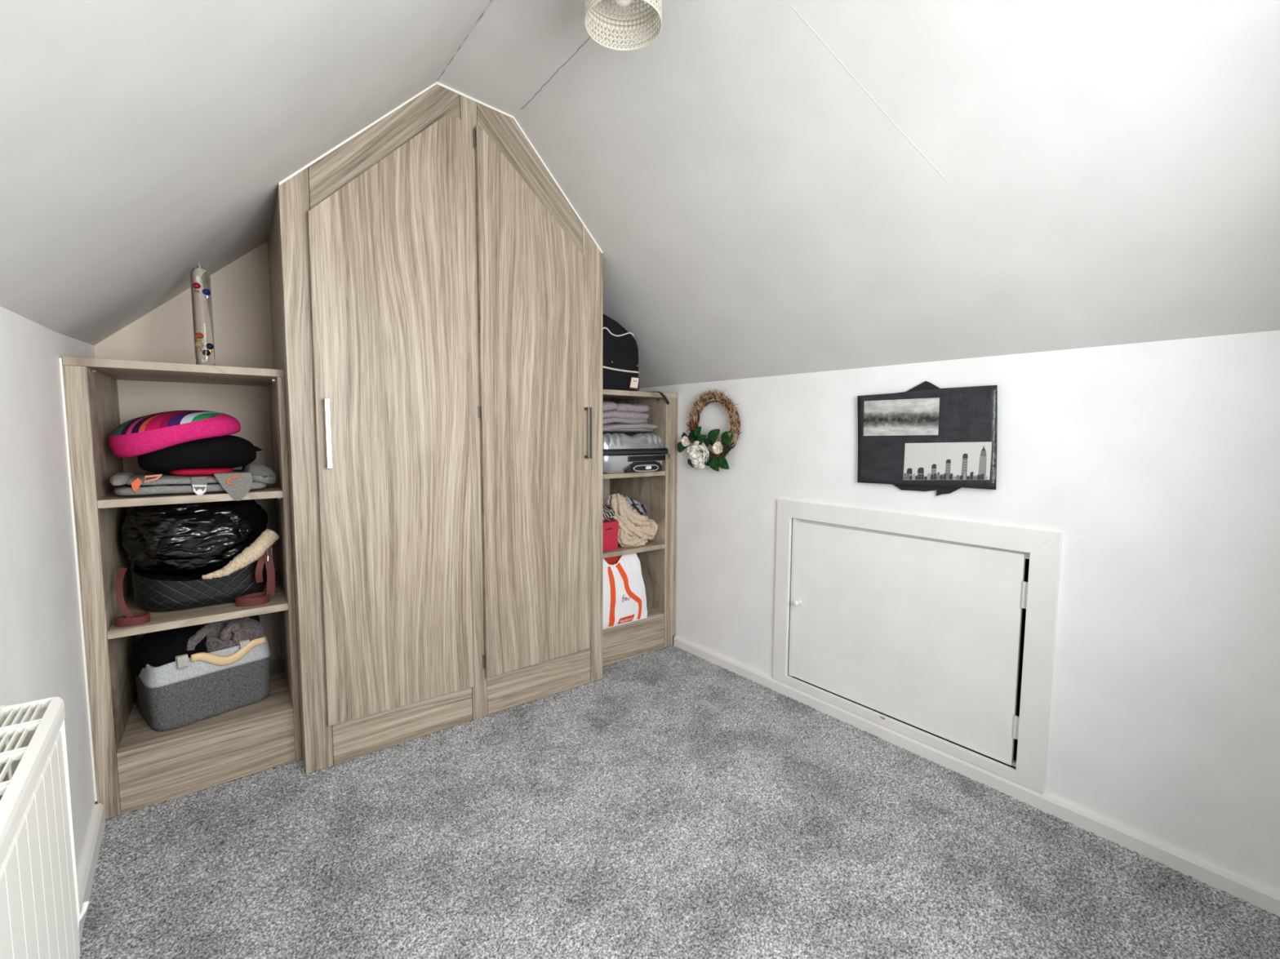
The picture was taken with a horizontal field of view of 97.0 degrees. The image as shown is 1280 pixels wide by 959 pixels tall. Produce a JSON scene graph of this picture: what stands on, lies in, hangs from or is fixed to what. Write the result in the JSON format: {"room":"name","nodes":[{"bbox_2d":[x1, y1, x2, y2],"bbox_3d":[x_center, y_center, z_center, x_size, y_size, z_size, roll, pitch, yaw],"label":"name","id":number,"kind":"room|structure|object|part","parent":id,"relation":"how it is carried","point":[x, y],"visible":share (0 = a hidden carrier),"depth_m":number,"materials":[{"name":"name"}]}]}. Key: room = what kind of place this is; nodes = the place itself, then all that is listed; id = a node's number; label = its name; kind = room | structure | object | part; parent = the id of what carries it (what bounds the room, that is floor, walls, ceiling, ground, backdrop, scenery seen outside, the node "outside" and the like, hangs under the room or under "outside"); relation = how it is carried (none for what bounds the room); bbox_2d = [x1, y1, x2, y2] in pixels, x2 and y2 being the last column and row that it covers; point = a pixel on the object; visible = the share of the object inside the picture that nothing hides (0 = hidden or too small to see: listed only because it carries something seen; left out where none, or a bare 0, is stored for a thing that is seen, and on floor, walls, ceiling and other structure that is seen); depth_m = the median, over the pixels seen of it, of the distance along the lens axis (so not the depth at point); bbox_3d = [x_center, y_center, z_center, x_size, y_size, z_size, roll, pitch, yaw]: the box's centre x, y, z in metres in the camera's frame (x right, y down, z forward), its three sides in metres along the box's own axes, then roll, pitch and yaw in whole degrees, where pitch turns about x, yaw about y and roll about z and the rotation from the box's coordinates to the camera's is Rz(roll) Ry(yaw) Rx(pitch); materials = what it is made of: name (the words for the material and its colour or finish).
{"room":"attic room","nodes":[
{"label":"attic room","id":0,"kind":"room"},
{"bbox_2d":[0,306,97,871],"bbox_3d":[-0.861,0.335,0.741,0.022,1.322,2.805,-4,6,-38],"label":"wall","id":1,"kind":"structure","parent":0,"point":[42,656],"depth_m":1.14,"materials":[{"name":"paint"}]},
{"bbox_2d":[0,697,88,958],"bbox_3d":[-0.416,0.668,0.271,0.103,0.704,1.240,-4,6,-38],"label":"radiator","id":2,"kind":"object","parent":1,"relation":"attached to","point":[40,915],"visible":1,"depth_m":0.62,"materials":[{"name":"white metal"}]},
{"bbox_3d":[-0.407,0.507,0.237,0.005,0.310,1.190,-4,6,-38],"label":"panel","id":3,"kind":"part","parent":2,"relation":"part of","materials":[{"name":"white metal"}]},
{"bbox_2d":[0,697,65,868],"bbox_3d":[-0.388,0.335,0.243,0.056,0.034,1.200,-4,6,-38],"label":"grille","id":4,"kind":"object","parent":2,"relation":"attached to","point":[43,719],"depth_m":0.61,"materials":[{"name":"white metal"}]},
{"bbox_2d":[58,357,97,801],"bbox_3d":[-1.436,0.275,1.450,0.004,1.155,0.006,-4,6,-38],"label":"trim","id":5,"kind":"structure","parent":1,"relation":"attached to","point":[60,359],"depth_m":1.45,"materials":[{"name":"white"}]},
{"bbox_2d":[76,803,105,945],"bbox_3d":[-0.709,0.966,0.596,0.019,0.068,2.302,-4,6,-38],"label":"baseboard","id":6,"kind":"structure","parent":1,"relation":"attached to","point":[86,873],"depth_m":1.32,"materials":[{"name":"paint"}]},
{"bbox_2d":[93,241,609,660],"bbox_3d":[-0.944,-0.243,2.472,2.140,2.180,0.080,-4,6,-38],"label":"wall","id":7,"kind":"structure","parent":0,"point":[241,298],"depth_m":1.99,"materials":[{"name":"beige paint"}]},
{"bbox_2d":[0,0,1279,388],"bbox_3d":[-0.047,-0.759,1.292,2.086,0.928,2.805,-4,6,-38],"label":"ceiling","id":8,"kind":"structure","parent":0,"point":[763,188],"depth_m":1.28,"materials":[{"name":"paint"}]},
{"bbox_3d":[-0.498,-0.731,0.935,0.935,0.927,2.805,-4,6,-38],"label":"slope panel","id":9,"kind":"part","parent":8,"relation":"part of","materials":[{"name":"paint"}]},
{"bbox_3d":[-0.039,-1.212,1.258,0.266,0.018,2.805,-4,6,-38],"label":"flat panel","id":10,"kind":"part","parent":8,"relation":"part of","materials":[{"name":"paint"}]},
{"bbox_2d":[584,0,662,50],"bbox_3d":[-0.037,-1.114,1.259,0.173,0.195,0.173,-4,6,-38],"label":"pendant lamp","id":11,"kind":"object","parent":8,"relation":"hanging from","point":[631,24],"visible":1,"depth_m":1.33,"materials":[{"name":"beige metal"}]},
{"bbox_3d":[-0.037,-1.090,1.261,0.052,0.058,0.052,-4,6,-38],"label":"bulb","id":12,"kind":"part","parent":11,"relation":"part of","materials":[{"name":"white glass"}]},
{"bbox_3d":[0.417,-0.798,1.657,0.902,0.871,2.805,-4,6,-38],"label":"slope panel","id":13,"kind":"part","parent":8,"relation":"part of","materials":[{"name":"paint"}]},
{"bbox_2d":[79,644,1279,958],"bbox_3d":[-0.030,0.984,1.429,2.214,0.121,2.955,-4,6,-38],"label":"floor","id":14,"kind":"structure","parent":0,"point":[673,803],"depth_m":1.39,"materials":[{"name":"grey carpet"}]},
{"bbox_2d":[62,356,302,819],"bbox_3d":[-1.392,0.274,1.794,0.492,1.220,0.485,-4,6,-38],"label":"shelf unit","id":15,"kind":"object","parent":14,"relation":"on","point":[137,766],"visible":0.89,"depth_m":1.61,"materials":[{"name":"laminate"}]},
{"bbox_3d":[-1.560,0.295,1.664,0.043,1.198,0.485,-3,6,-36],"label":"panel","id":16,"kind":"part","parent":15,"relation":"part of","materials":[{"name":"laminate"}]},
{"bbox_3d":[-1.381,0.037,1.783,0.429,0.021,0.483,-4,6,-38],"label":"shelf","id":17,"kind":"part","parent":15,"relation":"part of","materials":[{"name":"laminate"}]},
{"bbox_2d":[109,462,276,501],"bbox_3d":[-1.332,0.004,1.711,0.385,0.102,0.336,-4,6,-38],"label":"folded clothes","id":18,"kind":"object","parent":15,"relation":"on","point":[237,483],"visible":0.99,"depth_m":1.60,"materials":[{"name":"grey fabric"}]},
{"bbox_3d":[-1.347,-0.008,1.717,0.320,0.028,0.306,-4,6,-38],"label":"panel","id":19,"kind":"part","parent":18,"relation":"part of","materials":[{"name":"grey fabric"}]},
{"bbox_3d":[-1.347,0.015,1.716,0.350,0.036,0.310,-4,6,-38],"label":"panel","id":20,"kind":"part","parent":18,"relation":"part of","materials":[{"name":"grey fabric"}]},
{"bbox_2d":[169,468,233,475],"bbox_3d":[-1.312,-0.029,1.696,0.151,0.032,0.216,-4,6,-38],"label":"cloth","id":21,"kind":"object","parent":18,"relation":"on","point":[195,472],"visible":0.54,"depth_m":1.62,"materials":[{"name":"fabric"}]},
{"bbox_2d":[137,435,262,473],"bbox_3d":[-1.322,-0.079,1.711,0.293,0.114,0.281,-4,6,-38],"label":"cushion","id":22,"kind":"object","parent":21,"relation":"on","point":[228,451],"visible":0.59,"depth_m":1.61,"materials":[{"name":"fabric"}]},
{"bbox_2d":[108,410,240,457],"bbox_3d":[-1.362,-0.137,1.671,0.301,0.138,0.303,5,7,42],"label":"cushion","id":23,"kind":"object","parent":22,"relation":"on","point":[148,433],"visible":1,"depth_m":1.55,"materials":[{"name":"fabric"}]},
{"bbox_2d":[114,528,279,626],"bbox_3d":[-1.370,0.266,1.774,0.391,0.223,0.389,-4,6,-38],"label":"basket","id":24,"kind":"object","parent":15,"relation":"on","point":[242,580],"visible":0.95,"depth_m":1.70,"materials":[{"name":"black fabric"}]},
{"bbox_2d":[120,499,268,577],"bbox_3d":[-1.398,0.176,1.799,0.379,0.248,0.354,-4,6,-38],"label":"bag","id":25,"kind":"object","parent":24,"relation":"in","point":[186,540],"visible":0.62,"depth_m":1.67,"materials":[{"name":"black plastic"}]},
{"bbox_3d":[-1.214,0.226,1.732,0.065,0.136,0.198,4,6,40],"label":"fleece trim","id":26,"kind":"part","parent":24,"relation":"part of","materials":[{"name":"beige fabric"}]},
{"bbox_3d":[-1.383,0.384,1.812,0.429,0.021,0.483,-4,6,-38],"label":"shelf","id":27,"kind":"part","parent":15,"relation":"part of","materials":[{"name":"laminate"}]},
{"bbox_2d":[135,635,270,732],"bbox_3d":[-1.369,0.606,1.789,0.263,0.216,0.318,4,6,38],"label":"basket","id":28,"kind":"object","parent":15,"relation":"on","point":[184,691],"visible":0.73,"depth_m":1.69,"materials":[{"name":"grey fabric"}]},
{"bbox_2d":[133,625,207,678],"bbox_3d":[-1.425,0.536,1.730,0.184,0.196,0.214,-4,6,-38],"label":"garment","id":29,"kind":"object","parent":28,"relation":"in","point":[160,648],"visible":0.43,"depth_m":1.67,"materials":[{"name":"black fabric"}]},
{"bbox_2d":[186,616,264,653],"bbox_3d":[-1.341,0.525,1.828,0.215,0.191,0.236,-4,6,-38],"label":"robe","id":30,"kind":"object","parent":28,"relation":"in","point":[220,635],"visible":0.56,"depth_m":1.75,"materials":[{"name":"fabric"}]},
{"bbox_3d":[-1.251,0.535,1.731,0.016,0.060,0.191,4,6,38],"label":"wooden handle","id":31,"kind":"part","parent":28,"relation":"part of","materials":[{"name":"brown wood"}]},
{"bbox_2d":[248,614,259,622],"bbox_3d":[-1.361,0.474,1.898,0.140,0.130,0.130,-4,6,-38],"label":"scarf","id":32,"kind":"object","parent":28,"relation":"in","point":[254,617],"visible":0.02,"depth_m":1.90,"materials":[{"name":"black fabric"}]},
{"bbox_2d":[190,261,215,365],"bbox_3d":[-1.283,-0.482,1.662,0.048,0.309,0.048,-4,6,-38],"label":"thermometer","id":33,"kind":"object","parent":15,"relation":"on","point":[200,278],"visible":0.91,"depth_m":1.65,"materials":[{"name":"clear glass"}]},
{"bbox_3d":[-1.390,0.720,1.848,0.429,0.022,0.465,-4,6,-38],"label":"shelf","id":34,"kind":"part","parent":15,"relation":"part of","materials":[{"name":"laminate"}]},
{"bbox_3d":[-1.216,0.274,1.936,0.018,1.198,0.484,-3,6,-36],"label":"panel","id":35,"kind":"part","parent":15,"relation":"part of","materials":[{"name":"laminate"}]},
{"bbox_2d":[266,84,603,773],"bbox_3d":[-0.734,-0.223,2.181,1.118,2.150,0.638,-4,6,-38],"label":"wardrobe","id":36,"kind":"object","parent":14,"relation":"on","point":[436,294],"visible":1,"depth_m":1.87,"materials":[{"name":"laminate"}]},
{"bbox_3d":[-1.179,0.008,1.894,0.016,1.735,0.566,-3,6,-36],"label":"panel","id":37,"kind":"part","parent":36,"relation":"part of","materials":[{"name":"laminate"}]},
{"bbox_3d":[-0.914,-0.134,1.657,0.014,0.203,0.032,-4,6,-38],"label":"handle","id":38,"kind":"part","parent":36,"relation":"part of","materials":[{"name":"silver metal"}]},
{"bbox_2d":[278,81,436,186],"bbox_3d":[-0.826,-1.043,1.691,0.447,0.436,0.004,-4,6,-38],"label":"trim","id":39,"kind":"structure","parent":36,"relation":"attached to","point":[435,83],"depth_m":1.68,"materials":[{"name":"white paint"}]},
{"bbox_3d":[-0.774,-1.008,1.751,0.447,0.513,0.019,-4,6,-38],"label":"sloped rail","id":40,"kind":"part","parent":36,"relation":"part of","materials":[{"name":"laminate"}]},
{"bbox_3d":[-0.769,-0.210,1.798,0.463,1.921,0.018,-4,6,-38],"label":"door","id":41,"kind":"part","parent":36,"relation":"part of","materials":[{"name":"laminate"}]},
{"bbox_3d":[-0.784,0.799,1.905,0.447,0.160,0.018,-4,6,-38],"label":"rail","id":42,"kind":"part","parent":36,"relation":"part of","materials":[{"name":"laminate"}]},
{"bbox_2d":[436,81,513,118],"bbox_3d":[-0.545,-1.266,1.894,0.266,0.024,0.004,-4,6,-38],"label":"trim","id":43,"kind":"structure","parent":36,"relation":"attached to","point":[437,82],"depth_m":1.88,"materials":[{"name":"white paint"}]},
{"bbox_3d":[-0.391,-1.046,2.054,0.416,0.466,0.019,-4,6,-38],"label":"sloped rail","id":44,"kind":"part","parent":36,"relation":"part of","materials":[{"name":"laminate"}]},
{"bbox_3d":[-0.379,-0.241,2.106,0.444,1.902,0.018,-4,6,-38],"label":"door","id":45,"kind":"part","parent":36,"relation":"part of","materials":[{"name":"laminate"}]},
{"bbox_3d":[-0.388,0.770,2.219,0.448,0.170,0.018,-4,6,-38],"label":"rail","id":46,"kind":"part","parent":36,"relation":"part of","materials":[{"name":"laminate"}]},
{"bbox_2d":[513,116,602,253],"bbox_3d":[-0.295,-1.081,2.110,0.378,0.391,0.004,-4,6,-38],"label":"trim","id":47,"kind":"structure","parent":36,"relation":"attached to","point":[514,119],"depth_m":2.09,"materials":[{"name":"white paint"}]},
{"bbox_3d":[-0.203,-0.182,2.219,0.016,0.199,0.032,-4,6,-38],"label":"handle","id":48,"kind":"part","parent":36,"relation":"part of","materials":[{"name":"silver metal"}]},
{"bbox_2d":[602,389,678,666],"bbox_3d":[-0.165,0.198,2.765,0.499,1.220,0.485,-4,6,-38],"label":"shelf unit","id":49,"kind":"object","parent":14,"relation":"on","point":[656,491],"visible":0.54,"depth_m":2.70,"materials":[{"name":"laminate"}]},
{"bbox_2d":[602,520,618,551],"bbox_3d":[-0.218,0.248,2.588,0.152,0.128,0.203,-4,6,-38],"label":"box","id":50,"kind":"object","parent":49,"relation":"on","point":[610,528],"visible":0.29,"depth_m":2.53,"materials":[{"name":"red cardboard"}]},
{"bbox_2d":[602,503,614,521],"bbox_3d":[-0.213,0.146,2.588,0.187,0.075,0.192,-4,6,-38],"label":"patterned cloth","id":51,"kind":"object","parent":50,"relation":"on","point":[608,512],"visible":0.22,"depth_m":2.54,"materials":[{"name":"fabric"}]},
{"bbox_3d":[-0.218,0.209,2.586,0.152,0.050,0.202,-4,6,-38],"label":"lid","id":52,"kind":"part","parent":50,"relation":"part of","materials":[{"name":"red cardboard"}]},
{"bbox_2d":[602,553,647,629],"bbox_3d":[-0.122,0.492,2.607,0.296,0.314,0.166,-4,6,-38],"label":"bag","id":53,"kind":"object","parent":49,"relation":"on","point":[624,593],"visible":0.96,"depth_m":2.56,"materials":[{"name":"white plastic"}]},
{"bbox_3d":[-0.062,0.635,2.569,0.102,0.030,0.007,-4,6,-40],"label":"orange panel","id":54,"kind":"part","parent":53,"relation":"part of","materials":[{"name":"red"}]},
{"bbox_2d":[605,493,657,547],"bbox_3d":[-0.047,0.181,2.678,0.263,0.248,0.178,-4,7,-42],"label":"scarf","id":55,"kind":"object","parent":49,"relation":"on","point":[635,529],"visible":0.84,"depth_m":2.60,"materials":[{"name":"fabric"}]},
{"bbox_2d":[624,495,647,515],"bbox_3d":[-0.040,0.141,2.756,0.148,0.130,0.105,-1,5,-17],"label":"scarf","id":56,"kind":"object","parent":55,"relation":"on","point":[641,508],"visible":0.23,"depth_m":2.72,"materials":[{"name":"fabric"}]},
{"bbox_3d":[-0.181,0.309,2.763,0.425,0.021,0.483,-4,6,-38],"label":"shelf","id":57,"kind":"part","parent":49,"relation":"part of","materials":[{"name":"laminate"}]},
{"bbox_3d":[-0.179,-0.037,2.734,0.425,0.021,0.483,-4,6,-38],"label":"shelf","id":58,"kind":"part","parent":49,"relation":"part of","materials":[{"name":"laminate"}]},
{"bbox_2d":[602,313,669,404],"bbox_3d":[-0.086,-0.536,2.568,0.420,0.386,0.206,-4,6,-38],"label":"rucksack","id":59,"kind":"object","parent":49,"relation":"on","point":[620,365],"visible":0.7,"depth_m":2.47,"materials":[{"name":"black fabric"}]},
{"bbox_2d":[602,432,670,473],"bbox_3d":[-0.151,-0.132,2.679,0.400,0.176,0.480,-4,6,-38],"label":"suitcase","id":60,"kind":"object","parent":49,"relation":"on","point":[622,452],"visible":0.62,"depth_m":2.50,"materials":[{"name":"silver metal"}]},
{"bbox_2d":[602,401,657,433],"bbox_3d":[-0.150,-0.290,2.656,0.416,0.146,0.379,-4,6,-38],"label":"folded blanket","id":61,"kind":"object","parent":60,"relation":"on","point":[619,418],"visible":0.59,"depth_m":2.52,"materials":[{"name":"grey fabric"}]},
{"bbox_3d":[0.016,-0.058,2.546,0.202,0.048,0.025,-4,6,-38],"label":"handle plate","id":62,"kind":"part","parent":60,"relation":"part of","materials":[{"name":"black plastic"}]},
{"bbox_3d":[0.029,-0.051,2.533,0.147,0.031,0.009,-4,6,-38],"label":"carry handle","id":63,"kind":"part","parent":60,"relation":"part of","materials":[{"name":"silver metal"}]},
{"bbox_3d":[-0.188,0.645,2.799,0.424,0.022,0.465,-4,6,-38],"label":"shelf","id":64,"kind":"part","parent":49,"relation":"part of","materials":[{"name":"laminate"}]},
{"bbox_2d":[639,329,1279,892],"bbox_3d":[0.911,0.244,2.145,0.420,1.283,2.805,-4,6,-38],"label":"wall","id":65,"kind":"structure","parent":0,"point":[1156,464],"depth_m":1.43,"materials":[{"name":"paint"}]},
{"bbox_2d":[676,387,742,471],"bbox_3d":[0.296,-0.218,2.486,0.076,0.360,0.384,-4,6,-38],"label":"wreath","id":66,"kind":"object","parent":65,"relation":"attached to","point":[700,456],"visible":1,"depth_m":2.46,"materials":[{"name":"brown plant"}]},
{"bbox_2d":[696,451,702,457],"bbox_3d":[0.264,-0.109,2.527,0.026,0.030,0.030,-4,6,-38],"label":"flower","id":67,"kind":"object","parent":66,"relation":"on","point":[699,454],"depth_m":2.52,"materials":[{"name":"white plant"}]},
{"bbox_2d":[772,498,1062,794],"bbox_3d":[0.839,0.475,1.913,0.060,0.733,0.934,-4,6,-38],"label":"door","id":68,"kind":"structure","parent":65,"relation":"in","point":[915,620],"depth_m":1.81,"materials":[{"name":"paint"}]},
{"bbox_3d":[0.606,0.476,2.186,0.034,0.023,0.023,-4,6,-38],"label":"knob","id":69,"kind":"part","parent":68,"relation":"part of","materials":[{"name":"paint"}]},
{"bbox_3d":[0.844,0.494,1.926,0.016,0.624,0.776,-4,6,-38],"label":"panel","id":70,"kind":"part","parent":68,"relation":"part of","materials":[{"name":"paint"}]},
{"bbox_2d":[857,381,997,496],"bbox_3d":[0.887,-0.130,1.785,0.034,0.358,0.440,-3,6,-37],"label":"board","id":71,"kind":"object","parent":65,"relation":"attached to","point":[926,437],"visible":1,"depth_m":1.75,"materials":[{"name":"grey"}]},
{"bbox_2d":[863,397,939,435],"bbox_3d":[0.835,-0.199,1.826,0.005,0.118,0.249,-3,6,-37],"label":"print","id":72,"kind":"object","parent":71,"relation":"attached to","point":[882,416],"depth_m":1.82},
{"bbox_2d":[902,441,991,479],"bbox_3d":[0.927,-0.053,1.723,0.004,0.127,0.249,-4,6,-39],"label":"print","id":73,"kind":"object","parent":71,"relation":"attached to","point":[922,460],"depth_m":1.72,"materials":[{"name":"grey paper"}]},
{"bbox_2d":[673,635,1279,917],"bbox_3d":[0.890,0.873,1.870,0.016,0.054,2.315,-4,6,-38],"label":"baseboard","id":74,"kind":"structure","parent":65,"relation":"attached to","point":[1257,895],"depth_m":1.56,"materials":[{"name":"paint"}]}
]}

